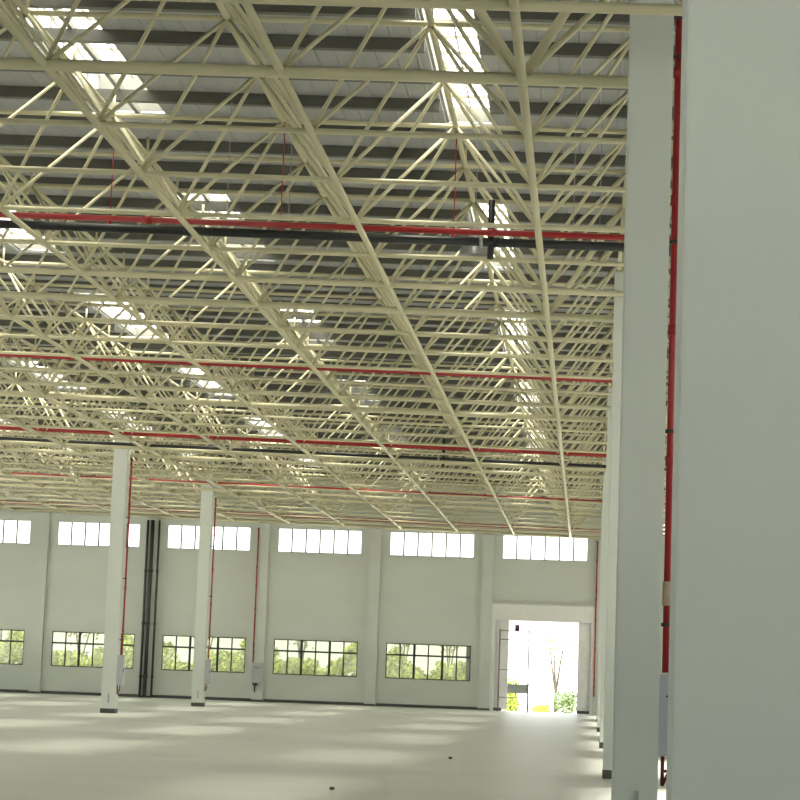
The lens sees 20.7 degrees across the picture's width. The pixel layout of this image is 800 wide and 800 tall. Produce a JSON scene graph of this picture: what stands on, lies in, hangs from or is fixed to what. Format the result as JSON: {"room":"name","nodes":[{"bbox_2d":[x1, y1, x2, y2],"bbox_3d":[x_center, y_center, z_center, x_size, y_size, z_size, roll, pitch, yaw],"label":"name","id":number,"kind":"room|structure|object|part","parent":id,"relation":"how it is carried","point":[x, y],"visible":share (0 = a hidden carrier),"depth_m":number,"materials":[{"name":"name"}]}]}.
{"room":"empty warehouse","nodes":[
{"label":"empty warehouse","id":0,"kind":"room"},
{"bbox_2d":[0,692,666,799],"bbox_3d":[-5.818,7.597,46.250,56.700,0.250,140.370,1,-7,5],"label":"floor","id":1,"kind":"structure","parent":0,"point":[53,746],"depth_m":50.81,"materials":[{"name":"concrete"}]},
{"bbox_2d":[100,435,130,712],"bbox_3d":[-10.494,6.288,80.872,0.536,10.451,0.578,1,-7,5],"label":"concrete column","id":2,"kind":"structure","parent":1,"relation":"on","point":[121,460],"depth_m":80.65,"materials":[{"name":"grey paint"}]},
{"bbox_2d":[116,655,124,694],"bbox_3d":[-10.251,10.099,80.396,0.239,1.447,0.435,1,-7,5],"label":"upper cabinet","id":3,"kind":"object","parent":2,"relation":"attached to","point":[120,658],"visible":1,"depth_m":80.24,"materials":[{"name":"grey metal"}]},
{"bbox_3d":[-10.157,9.930,80.416,0.015,1.040,0.360,1,-7,5],"label":"door","id":4,"kind":"part","parent":3,"relation":"part of","materials":[{"name":"white metal"}]},
{"bbox_2d":[119,459,132,654],"bbox_3d":[-10.133,5.780,80.927,0.174,7.238,0.102,1,-7,5],"label":"pipe","id":5,"kind":"object","parent":2,"relation":"attached to","point":[131,460],"visible":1,"depth_m":80.91,"materials":[{"name":"red metal"}]},
{"bbox_2d":[191,473,214,706],"bbox_3d":[-8.867,8.535,98.666,0.536,10.449,0.578,1,-7,5],"label":"concrete column","id":6,"kind":"structure","parent":1,"relation":"on","point":[207,497],"depth_m":98.43,"materials":[{"name":"grey paint"}]},
{"bbox_2d":[204,659,210,690],"bbox_3d":[-8.624,12.345,98.189,0.239,1.447,0.435,1,-7,5],"label":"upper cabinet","id":7,"kind":"object","parent":6,"relation":"attached to","point":[207,673],"visible":1,"depth_m":98.02,"materials":[{"name":"grey metal"}]},
{"bbox_3d":[-8.530,12.176,98.210,0.015,1.040,0.360,1,-7,5],"label":"door","id":8,"kind":"part","parent":7,"relation":"part of","materials":[{"name":"white metal"}]},
{"bbox_2d":[206,498,216,658],"bbox_3d":[-8.506,8.026,98.721,0.174,7.238,0.102,1,-7,5],"label":"pipe","id":9,"kind":"object","parent":6,"relation":"attached to","point":[213,546],"visible":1,"depth_m":98.69,"materials":[{"name":"red metal"}]},
{"bbox_2d":[497,629,529,711],"bbox_3d":[5.924,14.106,114.211,1.640,4.250,0.920,1,-7,5],"label":"frame","id":10,"kind":"object","parent":1,"relation":"on","point":[500,630],"visible":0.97,"depth_m":113.98,"materials":[{"name":"metal"}]},
{"bbox_3d":[5.134,14.037,113.882,0.044,4.250,0.044,-2,-8,27],"label":"post","id":11,"kind":"part","parent":10,"relation":"part of","materials":[{"name":"metal"}]},
{"bbox_3d":[5.201,14.136,114.673,0.044,4.250,0.044,-2,-8,27],"label":"post","id":12,"kind":"part","parent":10,"relation":"part of","materials":[{"name":"metal"}]},
{"bbox_3d":[6.648,14.075,113.749,0.048,4.250,0.048,1,-7,5],"label":"post","id":13,"kind":"part","parent":10,"relation":"part of","materials":[{"name":"metal"}]},
{"bbox_3d":[6.715,14.175,114.540,0.044,4.250,0.044,-2,-8,27],"label":"post","id":14,"kind":"part","parent":10,"relation":"part of","materials":[{"name":"metal"}]},
{"bbox_2d":[596,493,602,721],"bbox_3d":[9.095,9.155,97.037,0.536,10.113,0.536,1,-7,5],"label":"concrete column","id":15,"kind":"structure","parent":1,"relation":"on","point":[602,493],"depth_m":96.81,"materials":[{"name":"grey paint"}]},
{"bbox_2d":[597,457,605,731],"bbox_3d":[7.517,6.910,79.239,0.536,10.114,0.536,1,-7,5],"label":"concrete column","id":16,"kind":"structure","parent":1,"relation":"on","point":[604,472],"depth_m":78.97,"materials":[{"name":"grey paint"}]},
{"bbox_2d":[599,387,611,748],"bbox_3d":[5.979,4.666,61.438,0.536,10.115,0.536,1,-7,5],"label":"concrete column","id":17,"kind":"structure","parent":1,"relation":"on","point":[610,388],"depth_m":61.19,"materials":[{"name":"grey paint"}]},
{"bbox_2d":[602,270,623,778],"bbox_3d":[4.422,2.422,43.638,0.536,10.116,0.536,1,-7,5],"label":"concrete column","id":18,"kind":"structure","parent":1,"relation":"on","point":[619,275],"depth_m":43.38,"materials":[{"name":"grey paint"}]},
{"bbox_2d":[611,0,673,799],"bbox_3d":[2.862,0.175,25.818,0.536,10.117,0.578,1,-7,5],"label":"concrete column","id":19,"kind":"structure","parent":1,"relation":"on","point":[635,742],"depth_m":25.59,"materials":[{"name":"grey paint"}]},
{"bbox_2d":[658,674,667,785],"bbox_3d":[3.094,3.821,25.332,0.209,1.277,0.455,1,-7,5],"label":"electrical box","id":20,"kind":"object","parent":19,"relation":"attached to","point":[663,700],"visible":0.47,"depth_m":25.14,"materials":[{"name":"grey metal"}]},
{"bbox_2d":[661,16,681,672],"bbox_3d":[3.193,-0.739,25.724,0.131,7.831,0.120,1,-7,5],"label":"pipe","id":21,"kind":"object","parent":19,"relation":"attached to","point":[669,431],"visible":0.79,"depth_m":25.68,"materials":[{"name":"red metal"}]},
{"bbox_2d":[666,0,799,799],"bbox_3d":[1.321,-2.066,8.038,0.536,10.118,0.536,1,-7,5],"label":"concrete column","id":22,"kind":"structure","parent":1,"relation":"on","point":[733,725],"depth_m":7.53,"materials":[{"name":"grey paint"}]},
{"bbox_2d":[0,0,682,542],"bbox_3d":[-4.444,-1.052,63.068,48.157,3.316,108.349,1,-7,5],"label":"frame","id":23,"kind":"object","parent":22,"relation":"on","point":[330,188],"visible":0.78,"depth_m":48.92,"materials":[{"name":"beige metal"}]},
{"bbox_3d":[-9.719,-3.550,53.667,0.053,0.360,0.056,1,-7,5],"label":"purlin post","id":24,"kind":"part","parent":23,"relation":"part of","materials":[{"name":"beige metal"}]},
{"bbox_3d":[-5.255,-5.529,35.332,0.053,0.360,0.056,1,-7,5],"label":"purlin post","id":25,"kind":"part","parent":23,"relation":"part of","materials":[{"name":"beige metal"}]},
{"bbox_3d":[-5.004,-5.156,38.298,0.053,0.360,0.056,1,-7,5],"label":"purlin post","id":26,"kind":"part","parent":23,"relation":"part of","materials":[{"name":"beige metal"}]},
{"bbox_3d":[-4.753,-4.782,41.264,0.053,0.360,0.056,1,-7,5],"label":"purlin post","id":27,"kind":"part","parent":23,"relation":"part of","materials":[{"name":"beige metal"}]},
{"bbox_2d":[0,372,605,456],"bbox_3d":[-4.928,0.346,75.424,40.003,2.912,0.179,1,-7,5],"label":"sprinkler","id":28,"kind":"object","parent":23,"relation":"hanging from","point":[1,427],"visible":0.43,"depth_m":75.06,"materials":[{"name":"red paint"}]},
{"bbox_2d":[0,470,664,535],"bbox_3d":[-1.646,5.235,114.179,40.003,2.926,0.218,1,-7,5],"label":"sprinkler","id":29,"kind":"object","parent":23,"relation":"hanging from","point":[75,470],"visible":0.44,"depth_m":114.20,"materials":[{"name":"red paint"}]},
{"bbox_2d":[0,393,665,470],"bbox_3d":[-5.200,0.786,79.639,41.261,2.984,0.150,1,-7,5],"label":"drain pipe","id":30,"kind":"object","parent":23,"relation":"hanging from","point":[443,457],"visible":0.75,"depth_m":79.24,"materials":[{"name":"black plastic"}]},
{"bbox_2d":[0,273,667,384],"bbox_3d":[-6.518,-2.025,56.639,40.002,2.901,0.154,1,-7,5],"label":"sprinkler","id":31,"kind":"object","parent":23,"relation":"hanging from","point":[1,355],"visible":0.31,"depth_m":56.10,"materials":[{"name":"red paint"}]},
{"bbox_2d":[0,124,670,259],"bbox_3d":[-7.971,-4.192,39.487,40.003,2.969,0.195,1,-7,5],"label":"drain pipe","id":32,"kind":"object","parent":23,"relation":"hanging from","point":[490,243],"visible":0.86,"depth_m":38.69,"materials":[{"name":"black plastic"}]},
{"bbox_2d":[0,102,670,240],"bbox_3d":[2.249,-3.855,37.618,19.302,2.508,0.133,1,-7,5],"label":"sprinkler","id":33,"kind":"object","parent":23,"relation":"hanging from","point":[145,219],"visible":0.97,"depth_m":37.80,"materials":[{"name":"red paint"}]},
{"bbox_2d":[7,449,664,504],"bbox_3d":[-3.236,2.866,95.394,40.003,2.922,0.205,1,-7,5],"label":"sprinkler","id":34,"kind":"object","parent":23,"relation":"hanging from","point":[109,449],"visible":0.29,"depth_m":95.21,"materials":[{"name":"red paint"}]},
{"bbox_3d":[0.716,-5.267,34.794,0.053,0.360,0.056,1,-7,5],"label":"purlin post","id":35,"kind":"part","parent":23,"relation":"part of","materials":[{"name":"beige metal"}]},
{"bbox_3d":[0.967,-4.893,37.760,0.053,0.360,0.056,1,-7,5],"label":"purlin post","id":36,"kind":"part","parent":23,"relation":"part of","materials":[{"name":"beige metal"}]},
{"bbox_2d":[458,149,486,256],"bbox_3d":[1.411,-3.671,40.700,0.600,2.029,0.591,1,-7,5],"label":"lamp","id":37,"kind":"object","parent":23,"relation":"hanging from","point":[476,251],"visible":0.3,"depth_m":40.48,"materials":[{"name":"grey metal"}]},
{"bbox_3d":[1.386,-2.972,40.614,0.600,0.620,0.591,1,-7,5],"label":"lamp shade","id":38,"kind":"part","parent":37,"relation":"part of","materials":[{"name":"grey metal"}]},
{"bbox_3d":[1.422,-3.968,40.736,0.021,1.429,0.024,1,-7,5],"label":"suspension rod","id":39,"kind":"part","parent":37,"relation":"part of","materials":[{"name":"grey metal"}]},
{"bbox_2d":[0,464,668,707],"bbox_3d":[0.272,9.939,116.221,56.700,12.600,0.290,1,-7,5],"label":"wall","id":40,"kind":"structure","parent":0,"point":[311,596],"depth_m":116.54,"materials":[{"name":"white paint"}]},
{"bbox_2d":[0,629,24,664],"bbox_3d":[-22.414,13.231,117.722,4.500,1.865,0.080,1,-7,5],"label":"window","id":41,"kind":"structure","parent":40,"relation":"in","point":[10,640],"depth_m":117.57,"materials":[{"name":"black metal"}]},
{"bbox_2d":[0,519,30,543],"bbox_3d":[-22.192,7.089,118.477,4.500,1.278,0.060,1,-7,5],"label":"window","id":42,"kind":"structure","parent":40,"relation":"in","point":[0,519],"depth_m":118.32,"materials":[{"name":"white metal"}]},
{"bbox_2d":[28,512,49,692],"bbox_3d":[-19.358,10.876,117.538,0.600,9.653,0.260,1,-7,5],"label":"pilaster","id":43,"kind":"object","parent":40,"relation":"attached to","point":[42,547],"visible":0.93,"depth_m":117.43,"materials":[{"name":"white paint"}]},
{"bbox_2d":[51,631,134,668],"bbox_3d":[-16.439,13.383,117.197,4.500,1.865,0.080,1,-7,5],"label":"window","id":44,"kind":"structure","parent":40,"relation":"in","point":[79,643],"depth_m":117.23,"materials":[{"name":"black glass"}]},
{"bbox_2d":[57,521,139,545],"bbox_3d":[-16.217,7.241,117.952,4.500,1.278,0.060,1,-7,5],"label":"window","id":45,"kind":"structure","parent":40,"relation":"in","point":[59,521],"depth_m":117.97,"materials":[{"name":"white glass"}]},
{"bbox_2d":[141,518,159,695],"bbox_3d":[-13.385,11.083,117.006,0.600,9.541,0.260,1,-7,5],"label":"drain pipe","id":46,"kind":"object","parent":40,"relation":"attached to","point":[149,519],"visible":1,"depth_m":116.89,"materials":[{"name":"black plastic"}]},
{"bbox_2d":[138,520,148,696],"bbox_3d":[-13.664,11.109,116.804,0.175,9.420,0.188,1,-7,5],"label":"downpipe","id":47,"kind":"object","parent":46,"relation":"attached to","point":[147,532],"visible":1,"depth_m":116.74,"materials":[{"name":"grey metal"}]},
{"bbox_2d":[142,520,154,696],"bbox_3d":[-13.409,11.111,116.741,0.270,9.420,0.270,1,-7,5],"label":"downpipe","id":48,"kind":"object","parent":46,"relation":"attached to","point":[147,623],"visible":1,"depth_m":116.66,"materials":[{"name":"grey metal"}]},
{"bbox_2d":[150,520,160,697],"bbox_3d":[-13.046,11.126,116.756,0.162,9.420,0.176,1,-7,5],"label":"downpipe","id":49,"kind":"object","parent":46,"relation":"attached to","point":[159,522],"visible":1,"depth_m":116.70,"materials":[{"name":"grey metal"}]},
{"bbox_2d":[161,635,245,672],"bbox_3d":[-10.464,13.535,116.672,4.500,1.865,0.080,1,-7,5],"label":"window","id":50,"kind":"structure","parent":40,"relation":"in","point":[190,637],"depth_m":116.66,"materials":[{"name":"black metal"}]},
{"bbox_2d":[167,525,250,550],"bbox_3d":[-10.242,7.393,117.427,4.500,1.278,0.060,1,-7,5],"label":"window","id":51,"kind":"structure","parent":40,"relation":"in","point":[168,525],"depth_m":117.43,"materials":[{"name":"white metal"}]},
{"bbox_2d":[0,689,500,710],"bbox_3d":[-11.449,15.791,116.228,33.650,0.150,0.300,1,-7,5],"label":"baseboard","id":52,"kind":"structure","parent":40,"relation":"attached to","point":[1,690],"depth_m":115.89,"materials":[{"name":"black paint"}]},
{"bbox_2d":[251,523,269,701],"bbox_3d":[-7.412,11.290,116.474,0.600,9.430,0.260,1,-7,5],"label":"pilaster","id":53,"kind":"object","parent":40,"relation":"attached to","point":[264,531],"visible":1,"depth_m":116.40,"materials":[{"name":"white paint"}]},
{"bbox_2d":[252,528,259,661],"bbox_3d":[-7.671,10.353,116.423,0.114,7.138,0.126,1,-7,5],"label":"pipe","id":54,"kind":"object","parent":53,"relation":"attached to","point":[258,528],"visible":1,"depth_m":116.40,"materials":[{"name":"red metal"}]},
{"bbox_2d":[251,662,263,691],"bbox_3d":[-7.560,14.676,115.769,0.580,1.570,0.325,1,-7,5],"label":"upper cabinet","id":55,"kind":"object","parent":53,"relation":"attached to","point":[257,668],"visible":1,"depth_m":115.66,"materials":[{"name":"grey metal"}]},
{"bbox_3d":[-7.563,14.411,115.661,0.520,1.010,0.015,1,-7,5],"label":"door","id":56,"kind":"part","parent":55,"relation":"part of","materials":[{"name":"white metal"}]},
{"bbox_2d":[273,639,357,676],"bbox_3d":[-4.489,13.687,116.147,4.500,1.865,0.080,1,-7,5],"label":"window","id":57,"kind":"structure","parent":40,"relation":"in","point":[301,651],"depth_m":116.12,"materials":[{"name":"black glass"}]},
{"bbox_2d":[278,528,361,553],"bbox_3d":[-4.267,7.545,116.901,4.500,1.278,0.060,1,-7,5],"label":"window","id":58,"kind":"structure","parent":40,"relation":"in","point":[279,528],"depth_m":116.89,"materials":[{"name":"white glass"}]},
{"bbox_2d":[364,529,381,703],"bbox_3d":[-1.439,11.497,115.942,0.600,9.318,0.260,1,-7,5],"label":"pilaster","id":59,"kind":"object","parent":40,"relation":"attached to","point":[375,534],"visible":0.86,"depth_m":115.81,"materials":[{"name":"white paint"}]},
{"bbox_2d":[385,643,470,680],"bbox_3d":[1.486,13.839,115.621,4.500,1.865,0.080,1,-7,5],"label":"window","id":60,"kind":"structure","parent":40,"relation":"in","point":[442,656],"depth_m":115.61,"materials":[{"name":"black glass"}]},
{"bbox_2d":[390,531,474,557],"bbox_3d":[1.708,7.697,116.376,4.500,1.278,0.060,1,-7,5],"label":"window","id":61,"kind":"structure","parent":40,"relation":"in","point":[390,531],"depth_m":116.34,"materials":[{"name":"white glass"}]},
{"bbox_2d":[478,534,493,707],"bbox_3d":[4.534,11.705,115.410,0.600,9.206,0.260,1,-7,5],"label":"pilaster","id":62,"kind":"object","parent":40,"relation":"attached to","point":[488,540],"visible":1,"depth_m":115.30,"materials":[{"name":"white paint"}]},
{"bbox_2d":[465,602,594,713],"bbox_3d":[7.514,13.564,115.115,8.100,5.660,0.600,1,-7,5],"label":"door","id":63,"kind":"structure","parent":40,"relation":"in","point":[584,615],"depth_m":115.19,"materials":[{"name":"white paint"}]},
{"bbox_3d":[4.587,13.966,115.517,2.020,1.250,0.015,1,-7,5],"label":"raised panel","id":64,"kind":"part","parent":63,"relation":"part of","materials":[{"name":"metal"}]},
{"bbox_3d":[4.533,15.454,115.335,2.020,1.250,0.015,1,-7,5],"label":"raised panel","id":65,"kind":"part","parent":63,"relation":"part of","materials":[{"name":"grey metal"}]},
{"bbox_3d":[4.641,12.478,115.700,2.020,1.250,0.015,1,-7,5],"label":"raised panel","id":66,"kind":"part","parent":63,"relation":"part of","materials":[{"name":"grey metal"}]},
{"bbox_3d":[10.388,15.603,114.820,2.020,1.250,0.015,1,-7,5],"label":"raised panel","id":67,"kind":"part","parent":63,"relation":"part of","materials":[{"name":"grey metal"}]},
{"bbox_3d":[10.442,14.115,115.003,2.020,1.250,0.015,1,-7,5],"label":"raised panel","id":68,"kind":"part","parent":63,"relation":"part of","materials":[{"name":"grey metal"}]},
{"bbox_3d":[10.496,12.627,115.186,2.020,1.250,0.015,1,-7,5],"label":"raised panel","id":69,"kind":"part","parent":63,"relation":"part of","materials":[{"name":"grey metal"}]},
{"bbox_2d":[502,535,587,561],"bbox_3d":[7.684,7.848,115.851,4.500,1.278,0.060,1,-7,5],"label":"window","id":70,"kind":"structure","parent":40,"relation":"in","point":[503,535],"depth_m":115.83,"materials":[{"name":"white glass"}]},
{"bbox_2d":[576,711,588,713],"bbox_3d":[9.638,16.342,114.494,0.820,0.150,0.060,1,-7,5],"label":"baseboard","id":71,"kind":"structure","parent":40,"relation":"attached to","point":[577,712],"depth_m":114.48,"materials":[{"name":"black paint"}]},
{"bbox_2d":[592,540,600,713],"bbox_3d":[10.507,11.912,114.878,0.600,9.095,0.260,1,-7,5],"label":"pilaster","id":72,"kind":"object","parent":40,"relation":"attached to","point":[594,707],"visible":0.36,"depth_m":114.74,"materials":[{"name":"white paint"}]},
{"bbox_2d":[593,541,597,696],"bbox_3d":[10.250,11.459,114.766,0.114,8.148,0.126,1,-7,5],"label":"pipe","id":73,"kind":"object","parent":72,"relation":"attached to","point":[596,541],"visible":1,"depth_m":114.72,"materials":[{"name":"red metal"}]},
{"bbox_2d":[0,0,679,492],"bbox_3d":[-5.398,-4.366,47.569,56.700,1.315,140.070,1,-7,5],"label":"ceiling","id":74,"kind":"structure","parent":0,"point":[167,39],"depth_m":44.16,"materials":[{"name":"metal"}]},
{"bbox_2d":[0,210,54,249],"bbox_3d":[-9.308,-4.441,51.045,1.360,0.321,8.410,1,-7,5],"label":"window","id":75,"kind":"structure","parent":74,"relation":"attached to","point":[19,246],"depth_m":54.76,"materials":[{"name":"glass"}]},
{"bbox_2d":[10,361,68,386],"bbox_3d":[-12.881,-1.136,79.900,1.360,0.321,8.410,1,-7,5],"label":"window","id":76,"kind":"structure","parent":74,"relation":"attached to","point":[30,364],"depth_m":81.22,"materials":[{"name":"glass"}]},
{"bbox_2d":[17,8,163,113],"bbox_3d":[-5.301,-6.174,36.440,1.410,0.780,8.410,1,-7,5],"label":"window","id":77,"kind":"structure","parent":74,"relation":"attached to","point":[107,81],"depth_m":39.44,"materials":[{"name":"plastic"}]},
{"bbox_2d":[78,293,168,336],"bbox_3d":[-8.109,-2.657,65.203,1.360,0.321,8.410,1,-7,5],"label":"window","id":78,"kind":"structure","parent":74,"relation":"attached to","point":[137,331],"depth_m":67.24,"materials":[{"name":"glass"}]},
{"bbox_2d":[101,411,151,428],"bbox_3d":[-11.682,0.647,94.058,1.360,0.321,8.410,1,-7,5],"label":"window","id":79,"kind":"structure","parent":74,"relation":"attached to","point":[130,425],"depth_m":97.35,"materials":[{"name":"glass"}]},
{"bbox_2d":[179,368,230,393],"bbox_3d":[-6.910,-0.874,79.361,1.360,0.321,8.410,1,-7,5],"label":"window","id":80,"kind":"structure","parent":74,"relation":"attached to","point":[184,371],"depth_m":80.91,"materials":[{"name":"plastic"}]},
{"bbox_2d":[183,193,264,247],"bbox_3d":[-4.102,-4.391,50.598,1.410,0.780,8.410,1,-7,5],"label":"window","id":81,"kind":"structure","parent":74,"relation":"attached to","point":[206,197],"depth_m":51.09,"materials":[{"name":"plastic"}]},
{"bbox_2d":[242,417,281,434],"bbox_3d":[-5.711,0.909,93.519,1.360,0.321,8.410,1,-7,5],"label":"window","id":82,"kind":"structure","parent":74,"relation":"attached to","point":[265,432],"depth_m":95.97,"materials":[{"name":"plastic"}]},
{"bbox_2d":[281,309,334,341],"bbox_3d":[-2.903,-2.608,64.756,1.410,0.780,8.410,1,-7,5],"label":"window","id":83,"kind":"structure","parent":74,"relation":"attached to","point":[281,309],"depth_m":68.38,"materials":[{"name":"glass"}]},
{"bbox_2d":[418,9,492,121],"bbox_3d":[0.947,-5.722,35.854,0.940,0.317,8.410,1,-7,5],"label":"window","id":84,"kind":"structure","parent":74,"relation":"attached to","point":[479,112],"depth_m":37.20,"materials":[{"name":"glass"}]},
{"bbox_2d":[467,203,514,266],"bbox_3d":[2.146,-3.939,50.012,0.940,0.317,8.410,1,-7,5],"label":"window","id":85,"kind":"structure","parent":74,"relation":"attached to","point":[496,264],"depth_m":49.53,"materials":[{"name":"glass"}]},
{"bbox_2d":[494,309,531,351],"bbox_3d":[3.345,-2.155,64.170,0.940,0.317,8.410,1,-7,5],"label":"window","id":86,"kind":"structure","parent":74,"relation":"attached to","point":[499,328],"depth_m":66.31,"materials":[{"name":"glass"}]},
{"bbox_2d":[512,382,538,402],"bbox_3d":[4.544,-0.372,78.328,0.940,0.317,8.410,1,-7,5],"label":"window","id":87,"kind":"structure","parent":74,"relation":"attached to","point":[514,386],"depth_m":80.04,"materials":[{"name":"glass"}]},
{"bbox_2d":[524,430,544,446],"bbox_3d":[5.743,1.411,92.486,0.940,0.317,8.410,1,-7,5],"label":"window","id":88,"kind":"structure","parent":74,"relation":"attached to","point":[524,430],"depth_m":96.33,"materials":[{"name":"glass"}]},
{"bbox_2d":[501,686,576,712],"bbox_3d":[-10.793,15.585,110.211,480.000,0.340,620.000,1,-7,5],"label":"ground","id":89,"kind":"structure","parent":0,"point":[538,695],"depth_m":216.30,"materials":[{"name":"concrete"}]},
{"bbox_2d":[65,632,101,653],"bbox_3d":[-19.452,14.980,134.229,2.806,6.093,3.275,1,-7,5],"label":"slim tree","id":90,"kind":"object","parent":89,"relation":"on","point":[77,636],"visible":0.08,"depth_m":134.34,"materials":[{"name":"green plant"}]},
{"bbox_3d":[-19.525,13.541,134.553,2.935,3.165,2.816,-4,-9,39],"label":"crown","id":91,"kind":"part","parent":90,"relation":"part of","materials":[{"name":"green plant"}]},
{"bbox_2d":[0,631,465,679],"bbox_3d":[-12.503,15.481,126.806,33.952,3.964,4.781,1,-7,5],"label":"trees","id":92,"kind":"object","parent":89,"relation":"on","point":[449,671],"visible":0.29,"depth_m":125.34,"materials":[{"name":"green plant"}]},
{"bbox_2d":[289,641,313,659],"bbox_3d":[-5.802,14.570,130.877,3.022,7.070,3.569,1,-7,5],"label":"slim tree","id":93,"kind":"object","parent":89,"relation":"on","point":[298,642],"visible":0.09,"depth_m":131.13,"materials":[{"name":"green plant"}]},
{"bbox_3d":[-5.794,13.210,131.142,2.883,4.307,3.063,5,-8,-22],"label":"crown","id":94,"kind":"part","parent":93,"relation":"part of","materials":[{"name":"green plant"}]},
{"bbox_2d":[392,644,416,669],"bbox_3d":[0.084,15.068,130.734,3.020,6.470,3.567,1,-7,5],"label":"slim tree","id":95,"kind":"object","parent":89,"relation":"on","point":[408,646],"visible":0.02,"depth_m":130.41,"materials":[{"name":"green plant"}]},
{"bbox_2d":[440,646,462,664],"bbox_3d":[2.993,15.475,132.249,3.363,6.242,2.804,1,-7,5],"label":"slim tree","id":96,"kind":"object","parent":89,"relation":"on","point":[447,647],"visible":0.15,"depth_m":132.42,"materials":[{"name":"green plant"}]},
{"bbox_2d":[503,694,520,710],"bbox_3d":[6.065,16.714,120.273,1.160,1.105,1.150,1,-7,5],"label":"shrub","id":97,"kind":"object","parent":89,"relation":"on","point":[513,704],"visible":0.79,"depth_m":120.02,"materials":[{"name":"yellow plant"}]},
{"bbox_2d":[507,674,519,698],"bbox_3d":[6.266,16.777,125.293,1.249,2.208,1.280,1,-7,5],"label":"shrub","id":98,"kind":"object","parent":89,"relation":"on","point":[512,676],"visible":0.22,"depth_m":125.19,"materials":[{"name":"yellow plant"}]},
{"bbox_2d":[507,683,528,710],"bbox_3d":[5.835,16.841,123.816,2.880,1.680,0.100,1,-7,5],"label":"fence","id":99,"kind":"object","parent":89,"relation":"on","point":[515,688],"visible":0.28,"depth_m":123.79,"materials":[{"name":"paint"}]},
{"bbox_3d":[6.128,16.322,123.857,0.770,0.500,0.040,1,-7,5],"label":"panel","id":100,"kind":"part","parent":99,"relation":"part of","materials":[{"name":"paint"}]},
{"bbox_3d":[6.900,16.342,123.789,0.620,0.500,0.040,1,-7,5],"label":"panel","id":101,"kind":"part","parent":99,"relation":"part of","materials":[{"name":"paint"}]},
{"bbox_2d":[531,704,551,712],"bbox_3d":[7.710,16.910,119.597,1.165,0.678,1.183,1,-7,5],"label":"shrub","id":102,"kind":"object","parent":89,"relation":"on","point":[537,708],"visible":0.91,"depth_m":119.36,"materials":[{"name":"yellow plant"}]},
{"bbox_2d":[535,624,577,711],"bbox_3d":[9.367,16.019,131.491,2.614,5.435,2.146,1,-7,5],"label":"slim tree","id":103,"kind":"object","parent":89,"relation":"on","point":[555,684],"visible":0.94,"depth_m":131.67,"materials":[{"name":"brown plant"}]},
{"bbox_3d":[9.553,14.809,131.676,2.381,2.975,2.091,4,-7,-12],"label":"crown","id":104,"kind":"part","parent":103,"relation":"part of","materials":[{"name":"green plant"}]},
{"bbox_2d":[553,688,576,712],"bbox_3d":[9.166,16.630,120.515,1.524,1.552,1.529,1,-7,5],"label":"shrub","id":105,"kind":"object","parent":89,"relation":"on","point":[566,700],"visible":0.94,"depth_m":120.27,"materials":[{"name":"green plant"}]}
]}

